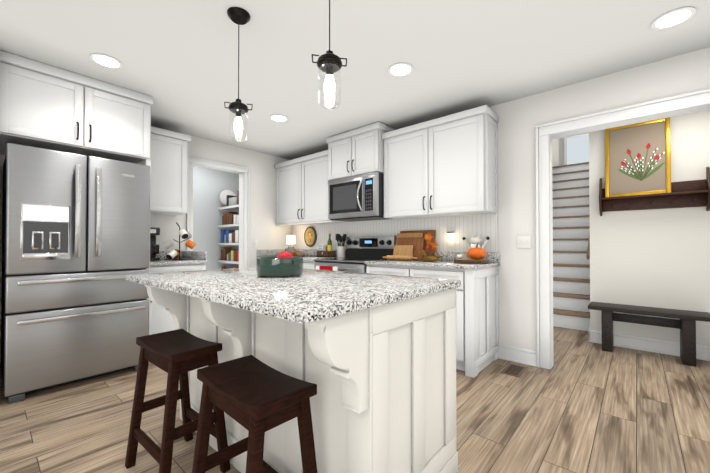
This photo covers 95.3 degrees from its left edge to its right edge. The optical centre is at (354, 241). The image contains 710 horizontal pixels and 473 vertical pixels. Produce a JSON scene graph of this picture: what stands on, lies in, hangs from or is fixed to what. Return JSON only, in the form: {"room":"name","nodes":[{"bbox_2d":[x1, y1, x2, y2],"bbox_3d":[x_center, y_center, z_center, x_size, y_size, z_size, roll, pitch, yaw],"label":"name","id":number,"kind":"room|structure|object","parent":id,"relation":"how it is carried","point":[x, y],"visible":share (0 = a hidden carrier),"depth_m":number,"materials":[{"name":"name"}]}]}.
{"room":"kitchen","nodes":[
{"label":"kitchen","id":0,"kind":"room"},
{"bbox_2d":[0,126,291,369],"bbox_3d":[-2.107,-0.092,4.020,0.120,2.440,3.220,-1,-1,41],"label":"wall","id":1,"kind":"structure","parent":0,"point":[266,232],"depth_m":4.65,"materials":[{"name":"white paint"}]},
{"bbox_2d":[150,126,190,214],"bbox_3d":[-2.166,-0.757,3.586,0.365,0.880,0.538,-1,-1,41],"label":"upper cabinet","id":2,"kind":"object","parent":1,"relation":"attached to","point":[169,177],"visible":0.52,"depth_m":3.53,"materials":[{"name":"white wood"}]},
{"bbox_2d":[186,156,249,267],"bbox_3d":[-1.828,0.045,4.320,0.150,2.172,0.844,-1,-1,41],"label":"door frame","id":3,"kind":"structure","parent":1,"relation":"attached to","point":[244,197],"depth_m":4.55,"materials":[{"name":"white wood"}]},
{"bbox_2d":[253,240,257,247],"bbox_3d":[-1.440,0.037,4.684,0.012,0.115,0.070,-1,-1,41],"label":"switch plate","id":4,"kind":"object","parent":1,"relation":"attached to","point":[255,242],"depth_m":4.68,"materials":[{"name":"white plastic"}]},
{"bbox_2d":[193,166,238,269],"bbox_3d":[-2.576,-0.082,5.051,0.120,2.440,1.940,-1,-1,41],"label":"wall","id":5,"kind":"structure","parent":0,"point":[210,186],"depth_m":5.22,"materials":[{"name":"grey paint"}]},
{"bbox_2d":[218,205,238,263],"bbox_3d":[-1.774,0.199,5.185,0.895,1.502,0.427,-1,-1,41],"label":"pantry shelves","id":6,"kind":"object","parent":5,"relation":"attached to","point":[233,208],"visible":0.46,"depth_m":5.28,"materials":[{"name":"white wood"}]},
{"bbox_2d":[220,190,238,268],"bbox_3d":[-1.899,0.139,5.063,0.794,1.997,0.510,-1,-1,41],"label":"goods","id":7,"kind":"object","parent":6,"relation":"on","point":[229,198],"visible":0.33,"depth_m":5.16,"materials":[{"name":"multicoloured"}]},
{"bbox_2d":[0,326,709,472],"bbox_3d":[1.115,1.147,3.019,8.800,0.060,12.800,-1,-1,41],"label":"floor","id":8,"kind":"structure","parent":0,"point":[582,405],"depth_m":2.00,"materials":[{"name":"brown wood"}]},
{"bbox_2d":[1,143,149,403],"bbox_3d":[-2.388,0.220,2.781,0.960,1.790,0.860,-1,-1,41],"label":"refrigerator","id":9,"kind":"object","parent":8,"relation":"on","point":[75,252],"visible":0.94,"depth_m":2.44,"materials":[{"name":"grey metal"}]},
{"bbox_2d":[0,50,152,330],"bbox_3d":[-2.474,-0.102,2.852,0.855,2.436,0.968,-1,-1,41],"label":"upper cabinet","id":10,"kind":"object","parent":8,"relation":"on","point":[45,106],"visible":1,"depth_m":2.56,"materials":[{"name":"white wood"}]},
{"bbox_2d":[125,329,229,472],"bbox_3d":[-0.864,0.794,1.578,0.437,0.622,0.330,-1,-1,41],"label":"stool","id":11,"kind":"object","parent":8,"relation":"on","point":[177,355],"visible":1,"depth_m":1.53,"materials":[{"name":"brown wood"}]},
{"bbox_2d":[149,251,206,334],"bbox_3d":[-2.033,0.617,3.496,0.665,1.010,0.593,-1,-1,41],"label":"base cabinet","id":12,"kind":"object","parent":8,"relation":"on","point":[161,320],"visible":0.19,"depth_m":3.26,"materials":[{"name":"white wood"}]},
{"bbox_2d":[150,227,159,260],"bbox_3d":[-2.202,0.031,3.446,0.210,0.350,0.190,-1,-1,41],"label":"coffee maker","id":13,"kind":"object","parent":12,"relation":"on","point":[154,247],"visible":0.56,"depth_m":3.42,"materials":[{"name":"black plastic"}]},
{"bbox_2d":[162,222,195,259],"bbox_3d":[-1.927,0.000,3.556,0.333,0.414,0.306,-1,-1,41],"label":"mug tree","id":14,"kind":"object","parent":12,"relation":"on","point":[176,253],"visible":1,"depth_m":3.50,"materials":[{"name":"black ceramic"}]},
{"bbox_2d":[192,355,316,472],"bbox_3d":[-0.359,0.790,1.145,0.437,0.622,0.330,-1,-1,41],"label":"stool","id":15,"kind":"object","parent":8,"relation":"on","point":[256,398],"visible":1,"depth_m":1.09,"materials":[{"name":"brown wood"}]},
{"bbox_2d":[139,283,460,472],"bbox_3d":[-0.358,0.662,1.720,1.522,0.886,0.927,-1,-1,41],"label":"kitchen island","id":16,"kind":"object","parent":8,"relation":"on","point":[372,356],"depth_m":1.25,"materials":[{"name":"white paint"}]},
{"bbox_2d":[126,267,460,326],"bbox_3d":[-0.395,0.203,1.696,1.560,0.030,0.985,-1,-1,41],"label":"island countertop","id":17,"kind":"structure","parent":16,"relation":"on","point":[302,299],"depth_m":1.29,"materials":[{"name":"grey stone"}]},
{"bbox_2d":[256,248,302,277],"bbox_3d":[-0.410,0.114,1.772,0.274,0.148,0.250,-1,-1,41],"label":"bowl","id":18,"kind":"object","parent":17,"relation":"on","point":[285,264],"visible":1,"depth_m":1.67,"materials":[{"name":"green ceramic"}]},
{"bbox_2d":[314,236,396,272],"bbox_3d":[-0.011,0.531,3.841,0.774,1.190,0.698,-1,-1,41],"label":"range","id":19,"kind":"object","parent":8,"relation":"on","point":[360,250],"visible":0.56,"depth_m":3.90,"materials":[{"name":"grey metal"}]},
{"bbox_2d":[257,249,499,377],"bbox_3d":[-0.025,0.621,3.891,3.177,1.010,0.665,-1,-1,41],"label":"base cabinet","id":20,"kind":"object","parent":8,"relation":"on","point":[477,318],"depth_m":2.86,"materials":[{"name":"white wood"}]},
{"bbox_2d":[283,236,297,255],"bbox_3d":[-0.961,0.068,4.864,0.340,0.304,0.180,-1,-1,41],"label":"lamp","id":21,"kind":"object","parent":20,"relation":"on","point":[291,241],"visible":0.69,"depth_m":4.82,"materials":[{"name":"white fabric"}]},
{"bbox_2d":[316,231,335,256],"bbox_3d":[-0.395,0.042,4.388,0.240,0.348,0.135,-1,-1,41],"label":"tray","id":22,"kind":"object","parent":20,"relation":"on","point":[325,251],"visible":1,"depth_m":4.33,"materials":[{"name":"brown wood"}]},
{"bbox_2d":[336,234,346,256],"bbox_3d":[-0.185,0.057,4.335,0.166,0.316,0.114,-1,-1,41],"label":"utensil crock","id":23,"kind":"object","parent":20,"relation":"on","point":[340,249],"visible":1,"depth_m":4.30,"materials":[{"name":"white ceramic"}]},
{"bbox_2d":[383,255,417,260],"bbox_3d":[0.481,0.180,3.489,0.421,0.052,0.052,0,-1,37],"label":"rolling pin","id":24,"kind":"object","parent":20,"relation":"on","point":[399,257],"visible":1,"depth_m":3.46,"materials":[{"name":"brown wood"}]},
{"bbox_2d":[393,230,435,259],"bbox_3d":[0.653,0.042,3.619,0.470,0.328,0.160,-1,-1,41],"label":"cutting boards","id":25,"kind":"object","parent":20,"relation":"on","point":[412,243],"visible":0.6,"depth_m":3.60,"materials":[{"name":"brown wood"}]},
{"bbox_2d":[420,250,441,261],"bbox_3d":[0.743,0.145,3.195,0.242,0.114,0.080,-1,-1,41],"label":"decoration","id":26,"kind":"object","parent":20,"relation":"on","point":[429,258],"visible":1,"depth_m":3.17,"materials":[{"name":"brown"}]},
{"bbox_2d":[424,233,438,255],"bbox_3d":[0.785,0.058,3.348,0.172,0.294,0.082,-1,-1,41],"label":"flower arrangement","id":27,"kind":"object","parent":20,"relation":"on","point":[431,246],"visible":0.92,"depth_m":3.34,"materials":[{"name":"orange plant"}]},
{"bbox_2d":[454,259,488,263],"bbox_3d":[1.071,0.183,2.975,0.301,0.036,0.301,-1,-1,41],"label":"wood slice","id":28,"kind":"object","parent":20,"relation":"on","point":[473,261],"visible":0.92,"depth_m":2.86,"materials":[{"name":"brown wood"}]},
{"bbox_2d":[456,244,485,258],"bbox_3d":[1.067,0.094,2.967,0.260,0.139,0.168,-1,-1,41],"label":"pumpkin","id":29,"kind":"object","parent":28,"relation":"on","point":[476,253],"visible":1,"depth_m":2.88,"materials":[{"name":"orange"}]},
{"bbox_2d":[462,232,489,258],"bbox_3d":[1.179,0.058,3.164,0.267,0.290,0.122,-1,-1,41],"label":"cat figurine","id":30,"kind":"object","parent":20,"relation":"on","point":[475,240],"visible":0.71,"depth_m":3.13,"materials":[{"name":"white ceramic"}]},
{"bbox_2d":[500,363,527,377],"bbox_3d":[1.376,1.110,2.793,0.150,0.008,0.280,-1,-1,41],"label":"floor vent","id":31,"kind":"object","parent":8,"relation":"in","point":[515,370],"visible":1,"depth_m":2.78,"materials":[{"name":"brown"}]},
{"bbox_2d":[552,162,589,330],"bbox_3d":[3.966,-0.372,5.930,0.998,3.038,4.270,-1,-1,41],"label":"stairs","id":32,"kind":"structure","parent":8,"relation":"on","point":[571,261],"depth_m":5.12,"materials":[{"name":"white wood"}]},
{"bbox_2d":[588,301,709,366],"bbox_3d":[2.857,0.892,3.187,0.890,0.455,0.305,-1,-1,41],"label":"bench","id":33,"kind":"object","parent":8,"relation":"on","point":[685,324],"visible":1,"depth_m":3.10,"materials":[{"name":"brown wood"}]},
{"bbox_2d":[0,0,709,159],"bbox_3d":[1.115,-2.632,3.058,8.800,2.620,12.800,-1,-1,41],"label":"ceiling","id":34,"kind":"structure","parent":0,"point":[178,59],"depth_m":2.26,"materials":[{"name":"white paint"}]},
{"bbox_2d":[90,53,122,68],"bbox_3d":[-1.830,-1.326,2.387,0.194,0.006,0.194,-1,-1,41],"label":"recessed light","id":35,"kind":"object","parent":34,"relation":"in","point":[104,60],"visible":1,"depth_m":2.38,"materials":[{"name":"white plastic"}]},
{"bbox_2d":[224,7,252,141],"bbox_3d":[-0.684,-0.964,1.903,0.130,0.739,0.130,-1,-1,41],"label":"pendant light","id":36,"kind":"object","parent":34,"relation":"hanging from","point":[238,16],"visible":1,"depth_m":1.88,"materials":[{"name":"brown metal"}]},
{"bbox_2d":[270,114,287,121],"bbox_3d":[-0.813,-1.315,3.464,0.194,0.006,0.194,-1,-1,41],"label":"recessed light","id":37,"kind":"object","parent":34,"relation":"in","point":[279,118],"visible":1,"depth_m":3.47,"materials":[{"name":"white plastic"}]},
{"bbox_2d":[311,0,346,108],"bbox_3d":[-0.112,-0.968,1.432,0.130,0.739,0.130,-1,-1,41],"label":"pendant light","id":38,"kind":"object","parent":34,"relation":"hanging from","point":[329,63],"visible":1,"depth_m":1.41,"materials":[{"name":"brown metal"}]},
{"bbox_2d":[388,63,412,75],"bbox_3d":[0.352,-1.325,2.503,0.194,0.006,0.194,-1,-1,41],"label":"recessed light","id":39,"kind":"object","parent":34,"relation":"in","point":[400,69],"visible":1,"depth_m":2.50,"materials":[{"name":"white plastic"}]},
{"bbox_2d":[651,7,695,29],"bbox_3d":[1.901,-1.330,1.937,0.194,0.006,0.194,-1,-1,41],"label":"recessed light","id":40,"kind":"object","parent":34,"relation":"in","point":[675,17],"visible":1,"depth_m":1.93,"materials":[{"name":"white plastic"}]},
{"bbox_2d":[305,47,709,350],"bbox_3d":[1.788,-0.104,2.845,7.540,2.440,0.120,-1,-1,41],"label":"wall","id":41,"kind":"structure","parent":0,"point":[520,119],"depth_m":2.94,"materials":[{"name":"white paint"}]},
{"bbox_2d":[274,150,346,224],"bbox_3d":[-0.651,-0.718,4.680,1.215,0.916,0.317,-1,-1,41],"label":"upper cabinet","id":42,"kind":"object","parent":41,"relation":"attached to","point":[301,183],"depth_m":4.54,"materials":[{"name":"white wood"}]},
{"bbox_2d":[326,122,389,180],"bbox_3d":[0.086,-1.035,3.988,0.802,0.536,0.397,-1,-1,41],"label":"upper cabinet","id":43,"kind":"object","parent":41,"relation":"attached to","point":[358,151],"depth_m":3.79,"materials":[{"name":"white wood"}]},
{"bbox_2d":[328,172,388,221],"bbox_3d":[0.068,-0.514,3.943,0.774,0.495,0.456,-1,-1,41],"label":"microwave","id":44,"kind":"object","parent":43,"relation":"attached to","point":[356,198],"visible":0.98,"depth_m":3.76,"materials":[{"name":"grey metal"}]},
{"bbox_2d":[292,213,497,251],"bbox_3d":[0.182,0.133,4.150,3.155,0.792,0.009,-1,-1,41],"label":"backsplash","id":45,"kind":"structure","parent":41,"relation":"attached to","point":[483,225],"depth_m":3.64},
{"bbox_2d":[304,226,316,246],"bbox_3d":[-0.675,-0.069,4.874,0.270,0.310,0.027,-1,-1,41],"label":"plaque","id":46,"kind":"object","parent":45,"relation":"attached to","point":[310,236],"visible":0.98,"depth_m":4.86,"materials":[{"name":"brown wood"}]},
{"bbox_2d":[382,105,497,218],"bbox_3d":[0.845,-0.734,3.377,1.133,0.941,0.317,-1,-1,41],"label":"upper cabinet","id":47,"kind":"object","parent":41,"relation":"attached to","point":[445,166],"depth_m":3.16,"materials":[{"name":"white wood"}]},
{"bbox_2d":[447,232,454,248],"bbox_3d":[1.006,-0.006,3.397,0.075,0.185,0.046,-1,-1,41],"label":"switch plate","id":48,"kind":"object","parent":41,"relation":"attached to","point":[451,240],"depth_m":3.39,"materials":[{"name":"white plastic"}]},
{"bbox_2d":[498,344,536,366],"bbox_3d":[1.493,1.050,2.991,0.332,0.135,0.026,-1,-1,41],"label":"baseboard","id":49,"kind":"structure","parent":41,"relation":"attached to","point":[518,355],"depth_m":2.96,"materials":[{"name":"white wood"}]},
{"bbox_2d":[517,235,530,248],"bbox_3d":[1.546,0.006,2.966,0.115,0.120,0.012,-1,-1,41],"label":"switch plate","id":50,"kind":"object","parent":41,"relation":"attached to","point":[523,241],"depth_m":2.96,"materials":[{"name":"white plastic"}]},
{"bbox_2d":[535,88,709,368],"bbox_3d":[2.120,0.039,2.555,1.196,2.148,0.176,-1,-1,41],"label":"door frame","id":51,"kind":"structure","parent":41,"relation":"attached to","point":[667,107],"depth_m":2.83,"materials":[{"name":"white wood"}]},
{"bbox_2d":[552,138,559,166],"bbox_3d":[3.074,-1.354,5.769,0.120,5.000,5.960,-1,-1,41],"label":"wall","id":52,"kind":"structure","parent":0,"point":[556,142],"depth_m":7.54,"materials":[{"name":"white paint"}]},
{"bbox_2d":[560,138,563,165],"bbox_3d":[5.421,-1.336,7.597,0.960,5.000,0.120,-1,-1,41],"label":"wall","id":53,"kind":"structure","parent":0,"point":[561,139],"depth_m":7.87,"materials":[{"name":"white paint"}]},
{"bbox_2d":[564,133,588,164],"bbox_3d":[5.363,-2.486,7.558,0.820,1.520,0.028,-1,-1,41],"label":"window","id":54,"kind":"structure","parent":53,"relation":"in","point":[576,148],"depth_m":7.66,"materials":[{"name":"white glass"}]},
{"bbox_2d":[589,129,603,330],"bbox_3d":[4.277,-1.358,5.445,0.120,5.000,4.870,-1,-1,41],"label":"wall","id":55,"kind":"structure","parent":0,"point":[596,138],"depth_m":3.59,"materials":[{"name":"white paint"}]},
{"bbox_2d":[586,231,589,258],"bbox_3d":[3.854,-0.984,5.106,0.076,2.444,2.900,-1,-1,41],"label":"stair handrail","id":56,"kind":"object","parent":55,"relation":"attached to","point":[588,253],"visible":0.19,"depth_m":4.08,"materials":[{"name":"brown wood"}]},
{"bbox_2d":[604,110,709,345],"bbox_3d":[3.582,-0.104,2.888,2.130,2.440,0.120,-1,-1,41],"label":"wall","id":57,"kind":"structure","parent":0,"point":[658,258],"depth_m":3.21,"materials":[{"name":"white paint"}]},
{"bbox_2d":[588,328,709,360],"bbox_3d":[3.429,1.049,2.911,2.166,0.135,0.028,-1,-1,41],"label":"baseboard","id":58,"kind":"structure","parent":57,"relation":"attached to","point":[667,347],"depth_m":3.28,"materials":[{"name":"white wood"}]},
{"bbox_2d":[599,166,709,215],"bbox_3d":[2.964,-0.490,3.248,0.820,0.418,0.150,-1,-1,41],"label":"shelf","id":59,"kind":"object","parent":57,"relation":"attached to","point":[692,193],"visible":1,"depth_m":3.19,"materials":[{"name":"brown wood"}]},
{"bbox_2d":[605,117,670,196],"bbox_3d":[2.906,-0.847,3.346,0.510,0.763,0.085,-1,-1,41],"label":"framed art","id":60,"kind":"object","parent":59,"relation":"on","point":[637,158],"visible":0.92,"depth_m":3.33,"materials":[{"name":"beige paper"}]}
]}

